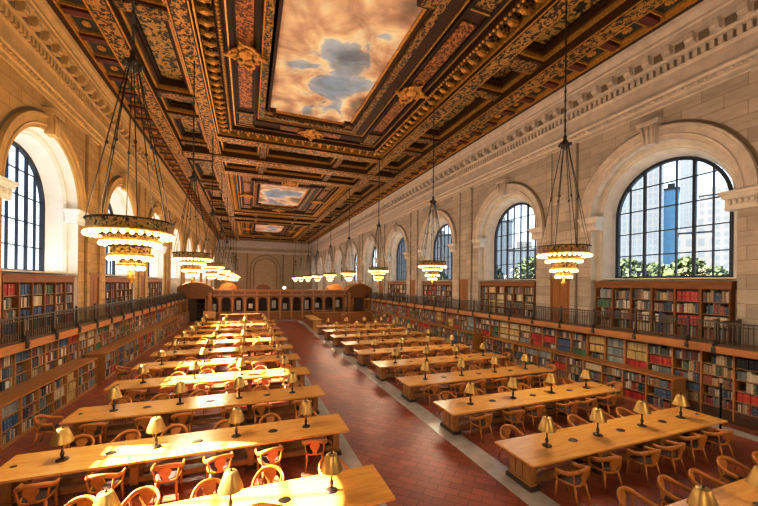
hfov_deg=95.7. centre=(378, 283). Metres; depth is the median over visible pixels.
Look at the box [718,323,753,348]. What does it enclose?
grille
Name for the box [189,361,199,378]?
desk lamp
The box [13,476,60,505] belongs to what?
armchair
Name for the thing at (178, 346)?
armchair
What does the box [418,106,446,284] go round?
chandelier
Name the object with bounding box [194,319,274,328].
table
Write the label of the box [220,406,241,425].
armchair
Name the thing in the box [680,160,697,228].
building
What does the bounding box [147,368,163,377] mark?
armchair
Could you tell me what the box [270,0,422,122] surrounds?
mural
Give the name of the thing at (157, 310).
bookcase
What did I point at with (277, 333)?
table
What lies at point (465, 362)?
armchair
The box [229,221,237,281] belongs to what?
chandelier
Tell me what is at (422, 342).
armchair
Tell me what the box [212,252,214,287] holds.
window
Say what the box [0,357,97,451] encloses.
bookcase
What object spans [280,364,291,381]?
armchair
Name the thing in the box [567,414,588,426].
armchair
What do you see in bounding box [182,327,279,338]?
table
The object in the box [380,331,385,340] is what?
desk lamp
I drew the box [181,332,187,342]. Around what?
desk lamp
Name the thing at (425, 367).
desk lamp
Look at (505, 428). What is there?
armchair
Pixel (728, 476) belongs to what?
armchair
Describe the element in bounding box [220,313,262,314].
countertop
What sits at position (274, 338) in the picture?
desk lamp
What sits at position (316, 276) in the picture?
chandelier
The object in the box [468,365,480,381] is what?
armchair
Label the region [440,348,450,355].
armchair
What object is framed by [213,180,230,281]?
chandelier
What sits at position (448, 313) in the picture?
bookcase
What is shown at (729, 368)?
book
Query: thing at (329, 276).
chandelier
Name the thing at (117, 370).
armchair
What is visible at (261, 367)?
armchair
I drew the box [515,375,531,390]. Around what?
armchair
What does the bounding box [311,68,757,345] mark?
wall
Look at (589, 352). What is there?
bookcase
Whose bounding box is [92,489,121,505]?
desk lamp
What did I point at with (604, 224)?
window
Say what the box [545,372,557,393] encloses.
desk lamp
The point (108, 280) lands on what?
bookcase
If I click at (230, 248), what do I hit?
chandelier
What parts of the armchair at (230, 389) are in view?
arm rail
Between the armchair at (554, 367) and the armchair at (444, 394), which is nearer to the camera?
the armchair at (444, 394)
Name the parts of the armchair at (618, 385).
arm rail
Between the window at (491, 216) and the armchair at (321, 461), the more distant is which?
the window at (491, 216)
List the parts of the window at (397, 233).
sash frame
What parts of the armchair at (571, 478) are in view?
leg, seat, arm rail, leg, leg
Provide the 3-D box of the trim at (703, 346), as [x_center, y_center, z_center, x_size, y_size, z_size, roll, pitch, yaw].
[7.889,2.239,22.169,0.950,0.280,55.800,1,0,-21]
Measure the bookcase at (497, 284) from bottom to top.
2.270 m
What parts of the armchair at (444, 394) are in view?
arm rail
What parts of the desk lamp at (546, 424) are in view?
lamp shade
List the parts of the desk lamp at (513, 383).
lamp shade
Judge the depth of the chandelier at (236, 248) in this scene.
77.42 m
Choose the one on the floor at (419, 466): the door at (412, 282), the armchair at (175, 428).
the armchair at (175, 428)
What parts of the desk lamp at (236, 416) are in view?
lamp shade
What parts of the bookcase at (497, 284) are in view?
panel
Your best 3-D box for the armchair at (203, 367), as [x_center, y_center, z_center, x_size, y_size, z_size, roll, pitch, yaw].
[-8.170,4.260,16.344,0.656,0.848,0.583,1,0,-12]
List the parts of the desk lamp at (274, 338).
lamp shade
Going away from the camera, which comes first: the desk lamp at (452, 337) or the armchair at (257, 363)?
the armchair at (257, 363)
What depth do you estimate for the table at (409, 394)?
14.92 m
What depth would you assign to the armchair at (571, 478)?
7.51 m
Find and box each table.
[0,414,348,505]
[59,385,324,445]
[103,366,309,404]
[131,354,299,378]
[150,344,292,361]
[155,464,395,505]
[163,337,287,354]
[174,331,282,347]
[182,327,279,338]
[189,323,276,334]
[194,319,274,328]
[315,323,393,334]
[322,327,407,339]
[330,331,424,346]
[341,337,445,354]
[354,343,470,366]
[371,352,505,380]
[396,364,552,402]
[433,381,620,434]
[495,406,727,492]
[666,478,757,505]
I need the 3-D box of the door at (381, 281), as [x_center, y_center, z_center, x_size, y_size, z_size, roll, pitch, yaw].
[0.320,0.823,45.498,0.150,2.440,1.440,1,0,-21]
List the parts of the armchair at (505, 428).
arm rail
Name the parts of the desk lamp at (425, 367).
lamp shade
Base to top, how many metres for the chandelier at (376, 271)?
10.900 m
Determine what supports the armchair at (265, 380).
on the floor at (419, 466)
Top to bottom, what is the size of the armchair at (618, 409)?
0.848 m
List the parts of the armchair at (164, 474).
leg, seat, arm rail, leg, leg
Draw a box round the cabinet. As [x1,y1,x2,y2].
[340,312,366,323]
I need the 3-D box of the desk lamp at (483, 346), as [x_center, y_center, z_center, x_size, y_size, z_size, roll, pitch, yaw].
[5.848,3.701,19.257,0.420,0.712,0.410,1,0,-21]
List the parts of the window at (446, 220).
sill, sash frame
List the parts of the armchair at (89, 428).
arm rail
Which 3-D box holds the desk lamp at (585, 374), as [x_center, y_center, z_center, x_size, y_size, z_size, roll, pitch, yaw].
[8.084,3.704,13.388,0.420,0.750,0.420,1,0,-21]
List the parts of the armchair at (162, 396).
arm rail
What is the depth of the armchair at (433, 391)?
13.40 m
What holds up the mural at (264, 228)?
attached to the ceiling
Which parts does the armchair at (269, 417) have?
arm rail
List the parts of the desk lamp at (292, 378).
lamp shade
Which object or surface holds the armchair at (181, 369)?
on the floor at (419, 466)
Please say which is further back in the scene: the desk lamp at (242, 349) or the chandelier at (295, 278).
the chandelier at (295, 278)
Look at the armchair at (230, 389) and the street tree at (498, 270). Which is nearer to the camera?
the armchair at (230, 389)
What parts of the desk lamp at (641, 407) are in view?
lamp shade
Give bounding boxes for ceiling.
[46,0,703,243]
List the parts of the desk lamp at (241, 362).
lamp shade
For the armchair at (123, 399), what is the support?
on the floor at (419, 466)
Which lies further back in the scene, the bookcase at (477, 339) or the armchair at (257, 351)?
the bookcase at (477, 339)
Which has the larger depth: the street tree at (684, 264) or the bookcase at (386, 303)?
the bookcase at (386, 303)
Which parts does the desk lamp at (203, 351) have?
lamp shade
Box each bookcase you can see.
[0,348,31,385]
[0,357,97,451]
[1,273,76,336]
[31,331,87,377]
[83,312,188,380]
[88,321,120,349]
[105,277,132,313]
[121,314,142,335]
[142,310,157,328]
[148,279,162,301]
[158,306,168,319]
[169,304,177,315]
[197,301,204,318]
[365,309,482,350]
[373,301,385,311]
[386,303,401,314]
[388,282,405,301]
[401,305,420,318]
[421,308,445,324]
[423,282,451,306]
[447,312,480,331]
[480,281,535,317]
[481,317,529,340]
[483,335,687,409]
[530,325,604,359]
[593,281,736,341]
[605,336,733,423]
[733,356,757,430]
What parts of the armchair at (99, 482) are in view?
post, arm rail, seat, leg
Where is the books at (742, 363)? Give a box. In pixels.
[0,283,757,444]
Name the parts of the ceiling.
frame corner, mural frame, bracket molding, corner panel, panel molding, rope molding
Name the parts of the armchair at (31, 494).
post, arm rail, seat, post, leg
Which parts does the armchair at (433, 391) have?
arm rail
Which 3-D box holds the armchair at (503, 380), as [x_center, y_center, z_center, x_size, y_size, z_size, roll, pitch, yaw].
[5.197,4.394,14.674,0.656,0.848,0.583,1,0,-9]
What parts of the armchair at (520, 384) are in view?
arm rail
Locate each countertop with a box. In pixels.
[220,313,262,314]
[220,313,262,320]
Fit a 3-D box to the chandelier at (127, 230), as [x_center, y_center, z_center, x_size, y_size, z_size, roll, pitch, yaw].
[-5.684,-5.447,7.927,1.749,10.900,1.742,1,0,-42]
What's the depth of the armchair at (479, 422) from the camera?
10.46 m
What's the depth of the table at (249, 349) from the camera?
20.19 m
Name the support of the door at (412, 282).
in the wall at (732, 103)
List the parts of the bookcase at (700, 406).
shelf, shelf, panel, shelf, shelf, shelf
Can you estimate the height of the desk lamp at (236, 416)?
0.750 m
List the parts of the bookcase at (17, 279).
shelf, shelf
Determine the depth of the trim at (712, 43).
16.68 m
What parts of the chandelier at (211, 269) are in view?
chain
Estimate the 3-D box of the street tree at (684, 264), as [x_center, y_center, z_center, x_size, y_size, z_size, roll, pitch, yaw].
[27.880,5.276,31.049,3.321,15.548,3.456,1,0,-21]
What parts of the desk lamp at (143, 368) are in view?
lamp shade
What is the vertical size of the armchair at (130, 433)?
0.848 m
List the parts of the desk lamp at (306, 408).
lamp shade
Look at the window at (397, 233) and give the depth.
43.19 m
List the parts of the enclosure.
cap rail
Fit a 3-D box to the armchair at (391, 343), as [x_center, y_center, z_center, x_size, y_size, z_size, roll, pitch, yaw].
[0.778,4.350,23.211,0.656,0.848,0.583,1,0,-20]
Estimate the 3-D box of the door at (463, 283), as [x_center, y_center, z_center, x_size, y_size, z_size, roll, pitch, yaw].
[6.942,0.889,28.117,0.150,2.440,1.440,1,0,-21]
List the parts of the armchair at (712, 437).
arm rail, seat, leg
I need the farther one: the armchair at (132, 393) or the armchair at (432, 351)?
the armchair at (432, 351)
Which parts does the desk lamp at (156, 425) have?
lamp shade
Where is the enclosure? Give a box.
[314,307,371,322]
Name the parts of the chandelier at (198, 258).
hanging rod, hanging rod, hanging rod, hanging rod, chain, hanging rod, hanging rod, hanging rod, hanging rod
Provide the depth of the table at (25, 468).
8.23 m
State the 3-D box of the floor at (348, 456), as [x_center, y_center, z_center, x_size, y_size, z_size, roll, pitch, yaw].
[-3.692,4.730,16.589,0.640,0.026,53.600,1,0,-21]
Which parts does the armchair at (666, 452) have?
arm rail, seat, leg, leg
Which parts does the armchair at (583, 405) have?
arm rail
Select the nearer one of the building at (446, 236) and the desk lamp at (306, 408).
the desk lamp at (306, 408)
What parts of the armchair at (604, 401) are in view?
arm rail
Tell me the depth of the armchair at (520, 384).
13.69 m
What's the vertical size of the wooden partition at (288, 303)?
4.734 m
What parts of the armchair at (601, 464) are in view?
seat, leg, arm rail, leg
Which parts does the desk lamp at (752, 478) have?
lamp shade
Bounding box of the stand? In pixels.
[203,311,215,320]
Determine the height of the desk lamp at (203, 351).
0.712 m
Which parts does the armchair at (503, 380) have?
arm rail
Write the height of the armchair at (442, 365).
0.848 m
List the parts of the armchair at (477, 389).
arm rail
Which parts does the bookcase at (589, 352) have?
shelf, shelf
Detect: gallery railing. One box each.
[0,291,185,348]
[366,291,719,346]
[711,319,757,352]
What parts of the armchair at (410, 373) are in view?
arm rail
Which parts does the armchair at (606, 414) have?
arm rail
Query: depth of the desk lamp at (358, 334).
23.11 m
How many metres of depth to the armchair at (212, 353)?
19.12 m
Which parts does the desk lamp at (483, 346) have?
lamp shade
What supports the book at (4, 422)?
on the bookcase at (18, 391)
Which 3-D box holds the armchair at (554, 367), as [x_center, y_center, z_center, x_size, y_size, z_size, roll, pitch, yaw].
[8.399,4.426,16.871,0.583,0.848,0.656,1,0,-21]
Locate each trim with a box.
[0,0,217,250]
[0,299,186,357]
[310,0,757,254]
[365,298,757,358]
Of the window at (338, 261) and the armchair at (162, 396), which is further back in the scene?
the window at (338, 261)
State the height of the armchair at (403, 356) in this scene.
0.848 m
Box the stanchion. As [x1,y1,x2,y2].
[719,383,724,439]
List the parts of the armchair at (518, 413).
arm rail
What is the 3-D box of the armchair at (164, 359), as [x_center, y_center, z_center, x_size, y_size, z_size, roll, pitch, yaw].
[-10.971,4.232,17.197,0.656,0.848,0.583,1,0,-17]
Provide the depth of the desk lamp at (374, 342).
20.17 m
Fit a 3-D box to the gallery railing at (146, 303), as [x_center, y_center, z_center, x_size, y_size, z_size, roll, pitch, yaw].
[-14.234,1.530,18.286,0.242,1.164,45.030,1,0,-21]
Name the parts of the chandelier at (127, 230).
hanging rod, hanging rod, hanging rod, hanging rod, stem, chain, hanging rod, hanging rod, hanging rod, hanging rod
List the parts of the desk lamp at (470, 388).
lamp shade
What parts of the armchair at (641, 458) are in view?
leg, seat, arm rail, leg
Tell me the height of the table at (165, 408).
0.774 m
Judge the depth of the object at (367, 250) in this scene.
52.17 m
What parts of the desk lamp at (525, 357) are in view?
lamp shade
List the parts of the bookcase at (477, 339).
shelf, shelf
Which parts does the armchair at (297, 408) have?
arm rail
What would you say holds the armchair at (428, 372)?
on the floor at (419, 466)
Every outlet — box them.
[103,451,116,454]
[192,439,202,442]
[277,497,290,503]
[568,438,577,441]
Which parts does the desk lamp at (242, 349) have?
lamp shade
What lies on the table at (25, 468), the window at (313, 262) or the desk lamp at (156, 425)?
the desk lamp at (156, 425)
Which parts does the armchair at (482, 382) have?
arm rail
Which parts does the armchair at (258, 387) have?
arm rail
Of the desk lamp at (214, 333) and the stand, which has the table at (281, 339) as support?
the desk lamp at (214, 333)
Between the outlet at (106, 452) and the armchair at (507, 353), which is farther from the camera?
the armchair at (507, 353)
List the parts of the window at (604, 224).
sill, sash frame, return railing, post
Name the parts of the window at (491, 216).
sill, sash frame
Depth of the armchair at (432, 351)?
20.38 m
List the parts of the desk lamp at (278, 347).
lamp shade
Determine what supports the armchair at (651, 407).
on the floor at (419, 466)
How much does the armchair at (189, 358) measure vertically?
0.848 m
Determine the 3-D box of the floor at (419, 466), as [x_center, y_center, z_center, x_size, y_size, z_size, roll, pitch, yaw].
[-11.553,4.645,42.167,24.800,0.001,107.000,1,0,-21]
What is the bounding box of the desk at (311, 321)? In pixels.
[304,315,321,329]
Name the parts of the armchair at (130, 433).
arm rail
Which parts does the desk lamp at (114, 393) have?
lamp shade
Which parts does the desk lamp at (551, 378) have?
lamp shade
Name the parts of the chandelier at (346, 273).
chain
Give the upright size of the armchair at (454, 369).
0.848 m
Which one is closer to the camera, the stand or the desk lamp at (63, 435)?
the desk lamp at (63, 435)
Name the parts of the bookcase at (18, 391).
shelf, shelf, shelf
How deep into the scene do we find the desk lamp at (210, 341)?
19.91 m
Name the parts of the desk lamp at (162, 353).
lamp shade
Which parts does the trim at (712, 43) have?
bead molding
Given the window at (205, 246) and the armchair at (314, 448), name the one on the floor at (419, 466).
the armchair at (314, 448)
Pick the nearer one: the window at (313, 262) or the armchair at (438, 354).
the armchair at (438, 354)
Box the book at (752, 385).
[751,384,756,393]
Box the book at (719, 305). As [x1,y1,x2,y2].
[718,304,724,314]
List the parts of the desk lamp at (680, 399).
lamp shade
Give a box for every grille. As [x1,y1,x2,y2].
[314,307,370,312]
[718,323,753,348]
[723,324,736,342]
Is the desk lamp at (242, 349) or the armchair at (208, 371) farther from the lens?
the desk lamp at (242, 349)
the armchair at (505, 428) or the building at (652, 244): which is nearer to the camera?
the armchair at (505, 428)
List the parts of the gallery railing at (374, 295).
post, rail, post, post, post, post, post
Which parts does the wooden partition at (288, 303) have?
door, pediment molding, wicket pane, wicket pane, panel, architrave molding, cornice molding, door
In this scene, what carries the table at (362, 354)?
on the floor at (419, 466)
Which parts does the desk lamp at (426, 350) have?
lamp shade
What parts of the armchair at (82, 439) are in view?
arm rail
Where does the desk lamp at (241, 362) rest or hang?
on the table at (123, 385)
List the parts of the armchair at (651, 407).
arm rail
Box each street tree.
[435,270,448,278]
[497,266,504,277]
[514,257,533,277]
[620,258,651,276]
[646,262,667,275]
[662,256,711,275]
[707,265,728,274]
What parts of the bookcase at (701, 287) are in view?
shelf, shelf, shelf, shelf, panel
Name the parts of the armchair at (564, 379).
arm rail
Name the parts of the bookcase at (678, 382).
shelf, shelf, shelf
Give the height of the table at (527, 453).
0.774 m
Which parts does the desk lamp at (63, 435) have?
lamp shade, stem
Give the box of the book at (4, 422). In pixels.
[3,420,5,430]
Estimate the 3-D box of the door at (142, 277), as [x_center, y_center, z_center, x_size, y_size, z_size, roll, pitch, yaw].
[-19.093,0.629,27.668,0.150,2.440,1.440,1,0,-21]
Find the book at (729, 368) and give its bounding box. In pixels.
[726,367,732,377]
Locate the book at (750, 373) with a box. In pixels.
[749,371,755,381]
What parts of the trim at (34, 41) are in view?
bead molding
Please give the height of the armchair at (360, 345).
0.848 m
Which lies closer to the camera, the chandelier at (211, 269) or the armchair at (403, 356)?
the armchair at (403, 356)
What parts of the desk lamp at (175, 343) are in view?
lamp shade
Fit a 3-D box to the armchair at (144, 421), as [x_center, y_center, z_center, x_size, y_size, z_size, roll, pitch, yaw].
[-6.893,4.273,10.171,0.656,0.848,0.583,1,0,-24]
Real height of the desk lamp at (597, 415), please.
0.750 m
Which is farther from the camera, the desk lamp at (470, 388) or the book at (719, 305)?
the book at (719, 305)
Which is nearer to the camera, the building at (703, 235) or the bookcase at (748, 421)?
the bookcase at (748, 421)
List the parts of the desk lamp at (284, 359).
lamp shade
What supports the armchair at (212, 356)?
on the floor at (419, 466)
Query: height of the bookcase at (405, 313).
2.410 m
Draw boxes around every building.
[398,239,405,279]
[435,231,450,278]
[497,217,512,277]
[508,241,533,277]
[620,165,663,263]
[663,183,679,266]
[678,218,711,265]
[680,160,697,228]
[699,184,733,272]
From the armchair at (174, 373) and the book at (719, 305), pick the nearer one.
the book at (719, 305)
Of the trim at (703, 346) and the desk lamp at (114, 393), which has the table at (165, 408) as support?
the desk lamp at (114, 393)
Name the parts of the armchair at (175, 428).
arm rail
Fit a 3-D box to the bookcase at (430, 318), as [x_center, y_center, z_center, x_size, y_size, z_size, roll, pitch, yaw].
[5.132,3.607,31.322,0.440,2.410,4.600,1,0,-21]
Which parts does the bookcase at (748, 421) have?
shelf, panel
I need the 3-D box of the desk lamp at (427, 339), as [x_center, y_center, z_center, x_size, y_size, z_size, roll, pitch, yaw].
[3.058,3.673,21.554,0.420,0.712,0.410,1,0,-21]
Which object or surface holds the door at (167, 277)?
in the wall at (16, 91)
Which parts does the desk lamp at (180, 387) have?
lamp shade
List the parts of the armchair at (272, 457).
seat, arm rail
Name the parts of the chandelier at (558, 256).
hanging rod, hanging rod, hanging rod, stem, chain, hanging rod, hanging rod, hanging rod, hanging rod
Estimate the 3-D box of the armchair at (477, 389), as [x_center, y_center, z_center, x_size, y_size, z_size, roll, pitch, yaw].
[3.736,4.379,12.670,0.656,0.848,0.583,1,0,-23]
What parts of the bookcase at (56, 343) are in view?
shelf, shelf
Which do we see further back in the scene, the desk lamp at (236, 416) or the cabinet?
the cabinet
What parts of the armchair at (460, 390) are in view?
arm rail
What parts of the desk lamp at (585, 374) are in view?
lamp shade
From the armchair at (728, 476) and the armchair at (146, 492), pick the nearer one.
the armchair at (146, 492)
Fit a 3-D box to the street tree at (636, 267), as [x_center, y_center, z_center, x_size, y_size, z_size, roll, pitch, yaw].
[23.473,5.283,32.320,3.477,15.446,3.498,1,0,-39]
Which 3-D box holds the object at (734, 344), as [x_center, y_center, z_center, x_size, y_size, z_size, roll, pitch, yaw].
[8.973,2.200,22.582,3.130,0.140,55.800,1,0,-21]
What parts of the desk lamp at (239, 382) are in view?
lamp shade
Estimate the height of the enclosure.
1.750 m
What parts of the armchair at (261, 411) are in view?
arm rail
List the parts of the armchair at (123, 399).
arm rail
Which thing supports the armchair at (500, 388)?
on the floor at (419, 466)
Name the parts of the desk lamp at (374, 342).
lamp shade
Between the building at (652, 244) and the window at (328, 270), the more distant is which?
the building at (652, 244)
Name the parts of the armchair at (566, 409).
arm rail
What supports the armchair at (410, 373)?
on the floor at (419, 466)
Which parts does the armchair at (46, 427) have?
leg, arm rail, seat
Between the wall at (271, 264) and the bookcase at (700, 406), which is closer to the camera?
the bookcase at (700, 406)
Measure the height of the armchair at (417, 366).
0.848 m
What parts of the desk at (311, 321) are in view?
panel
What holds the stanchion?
on the floor at (419, 466)
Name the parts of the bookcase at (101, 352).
shelf, shelf, shelf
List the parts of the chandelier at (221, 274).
chain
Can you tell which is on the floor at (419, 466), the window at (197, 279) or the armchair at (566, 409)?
the armchair at (566, 409)
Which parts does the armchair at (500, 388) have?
arm rail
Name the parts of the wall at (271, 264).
cornice molding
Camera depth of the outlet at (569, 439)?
8.84 m
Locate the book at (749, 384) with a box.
[748,383,751,393]
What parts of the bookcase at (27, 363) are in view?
shelf, shelf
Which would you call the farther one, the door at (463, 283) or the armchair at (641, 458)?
the door at (463, 283)
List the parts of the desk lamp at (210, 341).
lamp shade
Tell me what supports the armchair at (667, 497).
on the floor at (419, 466)
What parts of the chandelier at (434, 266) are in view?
chain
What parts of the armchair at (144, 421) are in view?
arm rail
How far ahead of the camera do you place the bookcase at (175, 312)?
36.34 m
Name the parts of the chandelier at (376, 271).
chain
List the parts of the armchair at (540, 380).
arm rail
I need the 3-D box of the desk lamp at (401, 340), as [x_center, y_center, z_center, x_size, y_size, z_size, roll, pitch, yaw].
[1.385,3.656,20.916,0.420,0.712,0.410,1,0,-21]
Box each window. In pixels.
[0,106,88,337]
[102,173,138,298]
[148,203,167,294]
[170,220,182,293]
[185,231,192,282]
[195,239,200,281]
[202,245,206,283]
[208,249,211,285]
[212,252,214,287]
[311,256,315,288]
[317,253,322,288]
[325,250,331,286]
[334,246,342,286]
[346,241,357,285]
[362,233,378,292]
[384,223,408,292]
[417,207,456,303]
[471,179,545,310]
[577,117,757,343]
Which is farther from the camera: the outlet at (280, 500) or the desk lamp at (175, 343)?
the desk lamp at (175, 343)
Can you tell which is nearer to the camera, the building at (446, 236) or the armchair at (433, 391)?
the armchair at (433, 391)
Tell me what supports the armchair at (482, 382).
on the floor at (419, 466)
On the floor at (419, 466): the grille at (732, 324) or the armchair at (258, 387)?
the armchair at (258, 387)
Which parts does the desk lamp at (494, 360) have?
lamp shade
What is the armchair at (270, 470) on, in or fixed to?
on the floor at (419, 466)
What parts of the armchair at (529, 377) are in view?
arm rail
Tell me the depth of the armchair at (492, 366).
16.97 m
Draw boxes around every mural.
[255,224,283,231]
[258,184,306,205]
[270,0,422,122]
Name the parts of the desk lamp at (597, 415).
lamp shade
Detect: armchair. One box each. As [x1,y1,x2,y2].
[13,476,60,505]
[31,414,63,447]
[60,434,94,476]
[64,495,95,505]
[78,421,108,445]
[84,468,125,497]
[108,396,131,424]
[109,429,140,469]
[115,366,131,380]
[122,486,160,505]
[124,389,146,402]
[133,415,159,438]
[134,373,151,393]
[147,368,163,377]
[149,393,169,415]
[151,458,185,504]
[153,358,167,373]
[159,386,178,398]
[160,423,187,461]
[162,355,175,369]
[169,347,180,359]
[170,372,185,390]
[171,411,194,431]
[173,345,184,358]
[173,367,188,375]
[184,354,196,359]
[184,357,196,371]
[189,389,207,413]
[190,477,220,498]
[194,383,212,396]
[199,369,214,386]
[200,365,215,373]
[203,450,233,478]
[208,355,219,369]
[209,352,221,358]
[213,419,235,453]
[219,387,237,411]
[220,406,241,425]
[223,381,237,393]
[227,367,239,385]
[228,363,238,371]
[251,361,264,369]
[251,403,271,423]
[251,465,284,486]
[252,385,268,404]
[253,349,263,355]
[253,365,266,383]
[254,377,270,387]
[255,443,283,484]
[258,413,280,446]
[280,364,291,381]
[280,376,290,387]
[287,381,303,403]
[293,399,311,418]
[297,410,317,440]
[302,436,326,473]
[318,456,348,473]
[355,344,364,355]
[370,354,381,368]
[371,343,380,348]
[381,356,392,371]
[385,342,394,347]
[388,352,399,359]
[394,366,407,383]
[400,355,412,369]
[405,371,419,393]
[408,351,419,358]
[412,364,424,375]
[415,341,424,345]
[422,350,433,356]
[423,385,439,406]
[424,368,438,386]
[431,340,439,344]
[433,363,446,372]
[436,352,448,366]
[439,391,456,413]
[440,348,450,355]
[449,383,466,398]
[451,367,465,382]
[452,362,465,371]
[457,348,466,353]
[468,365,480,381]
[469,379,486,393]
[469,413,493,442]
[470,360,483,369]
[472,388,490,413]
[488,358,501,367]
[490,364,501,380]
[491,378,507,393]
[498,386,516,407]
[498,424,524,464]
[499,352,510,366]
[502,409,525,436]
[505,361,519,376]
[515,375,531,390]
[517,383,534,406]
[522,404,544,430]
[532,373,547,387]
[543,381,555,386]
[544,364,556,378]
[555,461,591,505]
[556,401,579,424]
[563,378,580,399]
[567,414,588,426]
[575,397,596,422]
[587,452,622,492]
[591,411,614,422]
[596,394,617,414]
[604,381,623,403]
[616,407,635,417]
[616,486,658,505]
[626,445,660,485]
[638,404,658,413]
[652,439,686,478]
[657,474,692,505]
[673,432,709,466]
[688,468,725,488]
[700,428,734,458]
[716,455,751,487]
[752,451,757,464]
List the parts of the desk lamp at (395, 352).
lamp shade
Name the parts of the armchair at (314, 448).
leg, arm rail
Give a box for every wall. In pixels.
[0,57,214,328]
[215,238,311,288]
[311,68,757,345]
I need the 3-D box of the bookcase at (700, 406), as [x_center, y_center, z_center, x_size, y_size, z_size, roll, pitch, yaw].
[11.682,3.672,14.127,0.440,2.410,4.600,1,0,-21]
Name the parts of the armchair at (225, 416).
arm rail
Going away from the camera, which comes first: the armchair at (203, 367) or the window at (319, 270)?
the armchair at (203, 367)
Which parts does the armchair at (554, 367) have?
arm rail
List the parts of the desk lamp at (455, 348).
lamp shade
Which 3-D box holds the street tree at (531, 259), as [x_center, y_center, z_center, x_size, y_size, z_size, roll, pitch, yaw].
[20.976,4.604,47.631,4.227,16.754,4.341,1,0,-2]
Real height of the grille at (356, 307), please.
0.530 m
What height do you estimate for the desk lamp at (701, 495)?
0.750 m
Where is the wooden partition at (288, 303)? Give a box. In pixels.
[177,282,371,320]
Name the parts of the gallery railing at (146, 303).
post, post, post, rail, post, post, post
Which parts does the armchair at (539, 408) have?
arm rail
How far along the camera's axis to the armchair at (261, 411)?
11.08 m
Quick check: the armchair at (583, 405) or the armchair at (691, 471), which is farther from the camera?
the armchair at (583, 405)
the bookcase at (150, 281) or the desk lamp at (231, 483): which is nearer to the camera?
the desk lamp at (231, 483)
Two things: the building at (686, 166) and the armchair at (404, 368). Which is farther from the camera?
the building at (686, 166)
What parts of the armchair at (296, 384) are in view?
arm rail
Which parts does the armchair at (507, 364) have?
arm rail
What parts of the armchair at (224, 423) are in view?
arm rail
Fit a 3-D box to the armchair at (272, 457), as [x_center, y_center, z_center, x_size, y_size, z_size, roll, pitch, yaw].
[-2.658,4.316,8.360,0.656,0.848,0.583,1,0,-30]
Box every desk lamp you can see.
[49,426,74,462]
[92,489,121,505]
[105,386,121,411]
[137,364,148,382]
[146,416,165,448]
[157,350,166,364]
[171,339,178,352]
[173,381,187,404]
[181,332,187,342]
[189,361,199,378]
[199,348,207,361]
[206,338,213,350]
[212,331,217,341]
[217,468,242,505]
[228,407,244,437]
[233,376,245,398]
[236,358,245,375]
[238,346,246,357]
[240,337,246,345]
[271,335,277,346]
[274,344,281,357]
[279,355,288,371]
[287,372,297,392]
[298,399,313,427]
[321,451,342,493]
[355,332,360,342]
[371,339,376,350]
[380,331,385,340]
[391,348,398,362]
[398,337,404,349]
[420,361,429,379]
[423,346,430,360]
[424,336,430,345]
[449,335,454,345]
[452,345,459,357]
[457,358,465,375]
[464,381,476,404]
[480,343,486,355]
[490,356,499,372]
[507,377,519,398]
[521,353,529,368]
[538,415,555,447]
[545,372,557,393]
[580,369,591,388]
[589,407,606,436]
[633,399,650,426]
[672,393,689,418]
[686,485,718,505]
[745,465,757,505]
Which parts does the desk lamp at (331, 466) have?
stem, lamp shade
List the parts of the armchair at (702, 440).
arm rail, leg, leg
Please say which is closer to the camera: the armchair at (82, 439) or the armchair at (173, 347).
the armchair at (82, 439)
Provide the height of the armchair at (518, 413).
0.848 m
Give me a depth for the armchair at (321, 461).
7.67 m
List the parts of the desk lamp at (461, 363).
lamp shade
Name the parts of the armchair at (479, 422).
seat, arm rail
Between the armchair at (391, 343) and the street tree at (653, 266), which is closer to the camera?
the armchair at (391, 343)
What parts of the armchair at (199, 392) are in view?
arm rail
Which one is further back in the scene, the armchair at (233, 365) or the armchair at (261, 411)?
the armchair at (233, 365)
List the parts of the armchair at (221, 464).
seat, arm rail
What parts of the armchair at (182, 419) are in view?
arm rail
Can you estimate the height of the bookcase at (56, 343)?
2.410 m
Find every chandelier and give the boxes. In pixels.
[81,0,174,282]
[171,61,212,282]
[201,140,224,282]
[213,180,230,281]
[221,196,233,281]
[226,219,236,281]
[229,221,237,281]
[235,248,240,281]
[292,250,298,282]
[297,232,304,281]
[303,225,312,280]
[312,242,322,282]
[324,219,336,282]
[341,187,356,283]
[368,157,388,283]
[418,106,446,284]
[537,0,592,286]
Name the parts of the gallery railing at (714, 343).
post, rail, rail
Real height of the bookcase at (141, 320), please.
2.410 m
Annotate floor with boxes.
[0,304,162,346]
[0,319,757,505]
[272,321,386,505]
[298,321,559,505]
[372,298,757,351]
[711,425,757,441]
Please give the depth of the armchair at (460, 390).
13.72 m
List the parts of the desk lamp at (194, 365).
lamp shade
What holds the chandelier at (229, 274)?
hanging from the ceiling
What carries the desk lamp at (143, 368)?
on the table at (123, 385)
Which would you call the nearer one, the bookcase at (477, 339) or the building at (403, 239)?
the bookcase at (477, 339)
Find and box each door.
[89,273,100,316]
[140,276,145,305]
[167,277,168,293]
[379,280,382,298]
[409,280,415,302]
[458,279,468,309]
[549,278,570,321]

